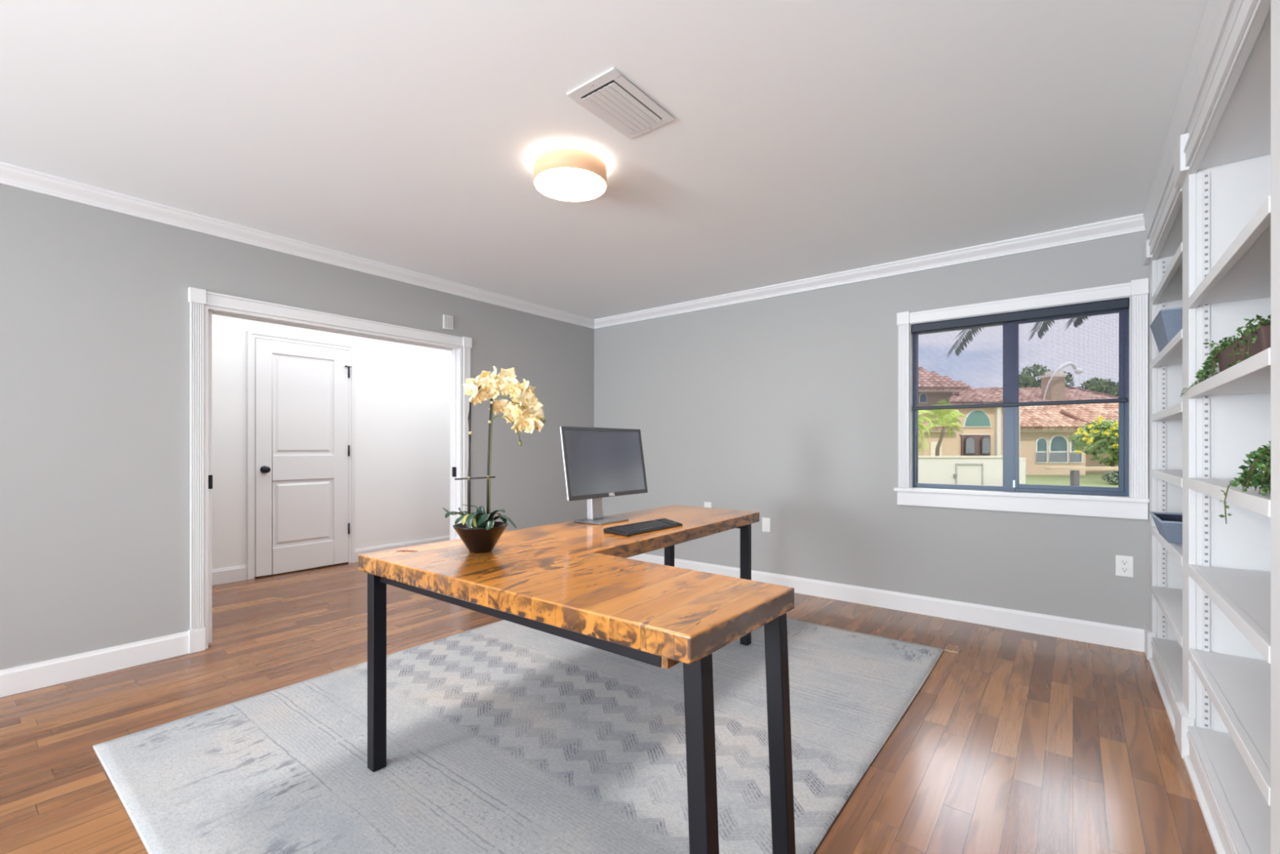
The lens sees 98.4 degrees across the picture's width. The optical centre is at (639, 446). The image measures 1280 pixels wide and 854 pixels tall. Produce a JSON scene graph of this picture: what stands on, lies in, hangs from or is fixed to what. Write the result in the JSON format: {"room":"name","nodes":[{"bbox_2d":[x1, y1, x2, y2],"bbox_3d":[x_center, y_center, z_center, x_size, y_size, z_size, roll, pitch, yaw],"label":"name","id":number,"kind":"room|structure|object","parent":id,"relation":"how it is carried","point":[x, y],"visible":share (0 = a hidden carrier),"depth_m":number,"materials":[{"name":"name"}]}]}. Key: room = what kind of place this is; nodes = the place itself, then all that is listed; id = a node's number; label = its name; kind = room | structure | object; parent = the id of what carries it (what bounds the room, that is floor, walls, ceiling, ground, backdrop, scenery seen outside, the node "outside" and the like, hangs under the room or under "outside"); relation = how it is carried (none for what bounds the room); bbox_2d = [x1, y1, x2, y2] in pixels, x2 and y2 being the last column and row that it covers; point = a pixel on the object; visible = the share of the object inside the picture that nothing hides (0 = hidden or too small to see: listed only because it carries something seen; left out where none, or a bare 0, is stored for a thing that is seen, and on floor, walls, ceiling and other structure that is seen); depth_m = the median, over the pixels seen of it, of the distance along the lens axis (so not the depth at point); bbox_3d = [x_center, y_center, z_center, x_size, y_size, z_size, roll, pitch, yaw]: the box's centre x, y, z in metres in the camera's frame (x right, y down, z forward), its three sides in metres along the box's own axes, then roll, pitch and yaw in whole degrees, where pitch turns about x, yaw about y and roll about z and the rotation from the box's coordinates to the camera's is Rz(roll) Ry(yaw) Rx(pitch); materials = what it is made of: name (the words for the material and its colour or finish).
{"room":"office","nodes":[
{"label":"office","id":0,"kind":"room"},
{"bbox_2d":[0,183,594,670],"bbox_3d":[-3.348,-0.070,2.140,0.140,2.440,9.437,0,0,38],"label":"wall","id":1,"kind":"structure","parent":0,"point":[95,305],"depth_m":2.88,"materials":[{"name":"paint"}]},
{"bbox_2d":[0,631,188,697],"bbox_3d":[-4.342,1.089,0.748,0.014,0.121,5.918,0,0,38],"label":"baseboard","id":2,"kind":"structure","parent":1,"relation":"attached to","point":[22,678],"depth_m":2.76,"materials":[{"name":"paint"}]},
{"bbox_2d":[208,310,213,643],"bbox_3d":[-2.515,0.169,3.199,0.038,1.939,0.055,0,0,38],"label":"door","id":3,"kind":"structure","parent":1,"relation":"in","point":[210,313],"depth_m":3.20,"materials":[{"name":"paint"}]},
{"bbox_2d":[0,161,594,328],"bbox_3d":[-3.297,-1.250,2.037,0.066,0.080,9.237,0,0,38],"label":"trim","id":4,"kind":"structure","parent":1,"relation":"attached to","point":[13,175],"depth_m":3.25,"materials":[{"name":"paint"}]},
{"bbox_2d":[188,287,471,653],"bbox_3d":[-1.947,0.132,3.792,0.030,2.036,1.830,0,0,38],"label":"trim","id":5,"kind":"structure","parent":1,"relation":"attached to","point":[197,298],"depth_m":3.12,"materials":[{"name":"paint"}]},
{"bbox_2d":[442,314,453,330],"bbox_3d":[-1.512,-0.978,4.350,0.020,0.112,0.082,0,0,38],"label":"door chime","id":6,"kind":"object","parent":1,"relation":"attached to","point":[447,320],"visible":1,"depth_m":4.34,"materials":[{"name":"white plastic"}]},
{"bbox_2d":[445,315,451,328],"bbox_3d":[-1.505,-0.978,4.343,0.001,0.086,0.052,0,0,38],"label":"grille","id":7,"kind":"object","parent":6,"relation":"attached to","point":[448,318],"depth_m":4.34,"materials":[{"name":"white plastic"}]},
{"bbox_2d":[452,348,456,539],"bbox_3d":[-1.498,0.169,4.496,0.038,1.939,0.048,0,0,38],"label":"door","id":8,"kind":"structure","parent":1,"relation":"in","point":[454,351],"depth_m":4.48,"materials":[{"name":"paint"}]},
{"bbox_2d":[212,314,449,569],"bbox_3d":[-4.713,-0.070,3.211,0.120,2.440,9.437,0,0,38],"label":"wall","id":9,"kind":"structure","parent":0,"point":[402,390],"depth_m":5.67,"materials":[{"name":"paint"}]},
{"bbox_2d":[246,330,355,579],"bbox_3d":[-3.117,0.071,5.129,0.024,2.157,0.909,0,0,38],"label":"trim","id":10,"kind":"structure","parent":9,"relation":"attached to","point":[251,335],"depth_m":4.80,"materials":[{"name":"paint"}]},
{"bbox_2d":[254,337,351,577],"bbox_3d":[-3.080,0.102,5.114,0.098,2.095,0.812,0,0,38],"label":"door","id":11,"kind":"structure","parent":9,"relation":"in","point":[302,448],"depth_m":5.09,"materials":[{"name":"paint"}]},
{"bbox_2d":[212,535,449,585],"bbox_3d":[-4.691,1.087,3.130,0.014,0.125,9.237,0,0,38],"label":"baseboard","id":12,"kind":"structure","parent":9,"relation":"attached to","point":[228,575],"depth_m":4.76,"materials":[{"name":"paint"}]},
{"bbox_2d":[0,0,1207,319],"bbox_3d":[-2.254,-1.350,1.169,6.510,0.120,9.357,0,0,38],"label":"ceiling","id":13,"kind":"structure","parent":0,"point":[806,139],"depth_m":2.22,"materials":[{"name":"paint"}]},
{"bbox_2d":[533,148,606,201],"bbox_3d":[-0.318,-1.240,2.519,0.332,0.100,0.332,0,0,38],"label":"ceiling lamp","id":14,"kind":"object","parent":13,"relation":"attached to","point":[566,175],"visible":1,"depth_m":2.44,"materials":[{"name":"paint"}]},
{"bbox_2d":[533,167,605,200],"bbox_3d":[-0.318,-1.197,2.519,0.324,0.006,0.324,0,0,38],"label":"diffuser","id":15,"kind":"object","parent":14,"relation":"attached to","point":[561,184],"depth_m":2.50,"materials":[{"name":"white glass"}]},
{"bbox_2d":[566,67,675,139],"bbox_3d":[-0.065,-1.284,2.092,0.231,0.012,0.372,0,0,38],"label":"ceiling vent","id":16,"kind":"object","parent":13,"relation":"in","point":[611,96],"visible":1,"depth_m":2.07,"materials":[{"name":"white metal"}]},
{"bbox_2d":[0,561,1216,853],"bbox_3d":[-2.254,1.210,1.169,6.510,0.120,9.357,0,0,38],"label":"floor","id":17,"kind":"structure","parent":0,"point":[1014,741],"depth_m":2.26,"materials":[{"name":"brown wood"}]},
{"bbox_2d":[93,617,958,853],"bbox_3d":[-0.163,1.145,2.593,2.457,0.010,3.141,0,0,38],"label":"area rug","id":18,"kind":"object","parent":17,"relation":"on","point":[504,736],"visible":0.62,"depth_m":2.04,"materials":[{"name":"grey fabric"}]},
{"bbox_2d":[358,504,795,853],"bbox_3d":[0.170,0.762,2.379,1.480,0.757,2.093,0,0,38],"label":"desk","id":19,"kind":"object","parent":18,"relation":"on","point":[572,580],"visible":0.97,"depth_m":1.50,"materials":[{"name":"brown wood"}]},
{"bbox_2d":[442,365,545,553],"bbox_3d":[-0.537,0.045,2.027,0.360,0.678,0.254,0,0,-19],"label":"potted orchid","id":20,"kind":"object","parent":19,"relation":"on","point":[480,533],"visible":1,"depth_m":2.01,"materials":[{"name":"yellow plant"}]},
{"bbox_2d":[560,426,648,524],"bbox_3d":[-0.153,0.142,2.900,0.190,0.484,0.624,0,0,38],"label":"computer monitor","id":21,"kind":"object","parent":19,"relation":"on","point":[598,463],"visible":1,"depth_m":2.87,"materials":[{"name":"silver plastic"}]},
{"bbox_2d":[603,517,682,536],"bbox_3d":[0.033,0.373,2.593,0.158,0.022,0.476,0,0,38],"label":"keyboard","id":22,"kind":"object","parent":19,"relation":"on","point":[626,530],"visible":1,"depth_m":2.53,"materials":[{"name":"black plastic"}]},
{"bbox_2d":[1142,0,1279,853],"bbox_3d":[1.792,-0.070,1.503,0.354,2.439,3.796,0,0,38],"label":"bookcase","id":23,"kind":"object","parent":17,"relation":"on","point":[1211,213],"visible":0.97,"depth_m":1.93,"materials":[{"name":"paint"}]},
{"bbox_2d":[1149,306,1182,352],"bbox_3d":[2.530,-0.532,2.515,0.272,0.146,0.423,0,0,38],"label":"storage bin","id":24,"kind":"object","parent":23,"relation":"on","point":[1167,322],"visible":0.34,"depth_m":2.44,"materials":[{"name":"fabric"}]},
{"bbox_2d":[1149,511,1182,543],"bbox_3d":[2.530,0.376,2.515,0.272,0.102,0.423,0,0,38],"label":"storage bin","id":25,"kind":"object","parent":23,"relation":"on","point":[1169,525],"visible":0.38,"depth_m":2.44,"materials":[{"name":"fabric"}]},
{"bbox_2d":[1180,314,1271,396],"bbox_3d":[1.858,-0.272,1.708,0.185,0.165,0.860,0,0,38],"label":"trailing plant","id":26,"kind":"object","parent":23,"relation":"on","point":[1255,339],"visible":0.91,"depth_m":1.56,"materials":[{"name":"green plant"}]},
{"bbox_2d":[1217,440,1271,524],"bbox_3d":[1.523,0.083,1.304,0.169,0.244,0.347,0,0,30],"label":"trailing plant","id":27,"kind":"object","parent":23,"relation":"on","point":[1263,454],"visible":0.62,"depth_m":1.32,"materials":[{"name":"green plant"}]},
{"bbox_2d":[594,231,1149,629],"bbox_3d":[1.345,-0.070,4.361,4.785,2.440,0.150,0,0,38],"label":"wall","id":28,"kind":"structure","parent":0,"point":[784,409],"depth_m":4.14,"materials":[{"name":"paint"}]},
{"bbox_2d":[704,502,711,507],"bbox_3d":[0.595,0.545,4.849,0.072,0.114,0.008,0,0,38],"label":"wall outlet","id":29,"kind":"object","parent":28,"relation":"attached to","point":[708,504],"visible":0.4,"depth_m":4.84,"materials":[{"name":"plastic"}]},
{"bbox_2d":[762,517,770,532],"bbox_3d":[1.030,0.637,4.508,0.070,0.115,0.008,0,0,38],"label":"wall outlet","id":30,"kind":"object","parent":28,"relation":"attached to","point":[766,521],"visible":1,"depth_m":4.50,"materials":[{"name":"plastic"}]},
{"bbox_2d":[594,213,1146,328],"bbox_3d":[1.167,-1.250,4.364,4.220,0.080,0.066,0,0,38],"label":"trim","id":31,"kind":"structure","parent":28,"relation":"attached to","point":[1135,223],"depth_m":3.81,"materials":[{"name":"paint"}]},
{"bbox_2d":[626,553,1144,652],"bbox_3d":[1.178,1.088,4.388,4.208,0.124,0.014,0,0,38],"label":"baseboard","id":32,"kind":"structure","parent":28,"relation":"attached to","point":[1097,633],"depth_m":3.68,"materials":[{"name":"paint"}]},
{"bbox_2d":[912,307,1128,496],"bbox_3d":[2.389,-0.283,3.560,1.144,1.145,0.074,0,0,38],"label":"window","id":33,"kind":"structure","parent":28,"relation":"in","point":[1010,330],"depth_m":3.52,"materials":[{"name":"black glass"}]},
{"bbox_2d":[911,297,1128,410],"bbox_3d":[2.351,-0.551,3.512,1.140,0.595,0.050,0,0,38],"label":"roller shade","id":34,"kind":"object","parent":33,"relation":"attached to","point":[1117,304],"visible":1,"depth_m":3.45,"materials":[{"name":"grey fabric"}]},
{"bbox_2d":[893,487,1149,519],"bbox_3d":[2.335,0.348,3.510,1.324,0.120,0.112,0,0,38],"label":"window sill","id":35,"kind":"structure","parent":28,"relation":"attached to","point":[1094,505],"depth_m":3.41,"materials":[{"name":"paint"}]},
{"bbox_2d":[897,277,1148,497],"bbox_3d":[2.346,-0.319,3.509,1.305,1.238,0.100,0,0,38],"label":"trim","id":36,"kind":"structure","parent":28,"relation":"attached to","point":[1138,289],"depth_m":3.28,"materials":[{"name":"paint"}]},
{"bbox_2d":[1115,555,1133,577],"bbox_3d":[2.763,0.681,3.148,0.077,0.119,0.008,0,0,38],"label":"wall outlet","id":37,"kind":"object","parent":28,"relation":"attached to","point":[1123,564],"visible":1,"depth_m":3.15,"materials":[{"name":"plastic"}]},
{"bbox_2d":[1120,566,1128,573],"bbox_3d":[2.761,0.703,3.147,0.034,0.030,0.002,0,0,38],"label":"socket","id":38,"kind":"object","parent":37,"relation":"attached to","point":[1123,569],"depth_m":3.15,"materials":[{"name":"plastic"}]},
{"bbox_2d":[1120,559,1128,565],"bbox_3d":[2.761,0.660,3.147,0.034,0.030,0.002,0,0,38],"label":"socket","id":39,"kind":"object","parent":37,"relation":"attached to","point":[1123,562],"depth_m":3.15,"materials":[{"name":"plastic"}]},
{"label":"outside","id":40,"kind":"structure","parent":0,"visible":0},
{"bbox_2d":[1025,473,1118,487],"bbox_3d":[47.161,1.850,35.834,150.000,0.001,105.400,0,0,38],"label":"lawn","id":41,"kind":"structure","parent":40,"point":[1089,479],"depth_m":30.15,"materials":[{"name":"green plant"}]},
{"bbox_2d":[918,409,933,455],"bbox_3d":[12.450,0.059,25.032,1.527,3.583,0.779,0,0,4],"label":"young palm","id":42,"kind":"object","parent":41,"relation":"on","point":[920,418],"visible":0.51,"depth_m":24.89,"materials":[{"name":"green plant"}]},
{"bbox_2d":[918,397,966,455],"bbox_3d":[15.106,-0.279,27.809,3.180,4.268,1.376,0,0,-25],"label":"young palm","id":43,"kind":"object","parent":41,"relation":"on","point":[953,416],"visible":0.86,"depth_m":27.97,"materials":[{"name":"green plant"}]},
{"bbox_2d":[918,455,1002,485],"bbox_3d":[12.545,1.130,24.095,7.049,1.441,0.430,0,0,0],"label":"wall","id":44,"kind":"structure","parent":41,"relation":"on","point":[986,470],"depth_m":24.00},
{"bbox_2d":[918,366,1118,475],"bbox_3d":[26.581,-2.805,38.033,25.175,9.310,10.843,0,0,-1],"label":"neighbouring house","id":45,"kind":"structure","parent":41,"relation":"on","point":[1045,432],"depth_m":35.98,"materials":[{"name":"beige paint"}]},
{"bbox_2d":[1043,361,1083,401],"bbox_3d":[29.944,-4.448,39.014,2.476,3.087,0.629,0,0,11],"label":"gooseneck lamp","id":46,"kind":"object","parent":45,"relation":"on","point":[1077,371],"visible":0.97,"depth_m":38.84,"materials":[{"name":"white metal"}]},
{"bbox_2d":[946,315,1090,358],"bbox_3d":[11.989,-1.922,12.706,13.701,7.565,2.747,0,0,-33],"label":"palm","id":47,"kind":"object","parent":41,"relation":"on","point":[1078,321],"visible":0.06,"depth_m":10.50,"materials":[{"name":"green palm leaves"}]},
{"bbox_2d":[1018,457,1026,484],"bbox_3d":[16.398,1.166,24.010,0.482,1.368,0.480,0,0,0],"label":"gate pillar","id":48,"kind":"structure","parent":41,"relation":"on","point":[1021,460],"depth_m":23.80,"materials":[{"name":"white paint"}]},
{"bbox_2d":[1018,363,1075,387],"bbox_3d":[44.766,-3.739,62.722,7.515,11.192,4.834,0,0,-8],"label":"leafy tree","id":49,"kind":"object","parent":41,"relation":"on","point":[1025,380],"visible":0.3,"depth_m":61.20,"materials":[{"name":"green plant"}]},
{"bbox_2d":[1044,466,1118,485],"bbox_3d":[18.381,1.331,22.150,4.049,1.037,0.300,0,0,0],"label":"bench","id":50,"kind":"object","parent":41,"relation":"on","point":[1074,471],"visible":0.43,"depth_m":22.00,"materials":[{"name":"beige wood"}]},
{"bbox_2d":[1068,416,1118,478],"bbox_3d":[25.321,0.117,29.582,3.677,3.467,4.102,0,0,33],"label":"flowering shrub","id":51,"kind":"object","parent":41,"relation":"on","point":[1101,437],"visible":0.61,"depth_m":29.66,"materials":[{"name":"green plant"}]},
{"bbox_2d":[1076,377,1118,396],"bbox_3d":[51.327,-2.913,60.136,6.102,9.543,5.522,0,0,38],"label":"leafy tree","id":52,"kind":"object","parent":41,"relation":"on","point":[1100,385],"visible":0.38,"depth_m":59.18,"materials":[{"name":"green plant"}]},
{"bbox_2d":[1101,470,1118,484],"bbox_3d":[23.415,1.476,26.974,1.382,1.020,1.196,0,0,-20],"label":"shrub","id":53,"kind":"object","parent":41,"relation":"on","point":[1114,480],"visible":0.32,"depth_m":26.97,"materials":[{"name":"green plant"}]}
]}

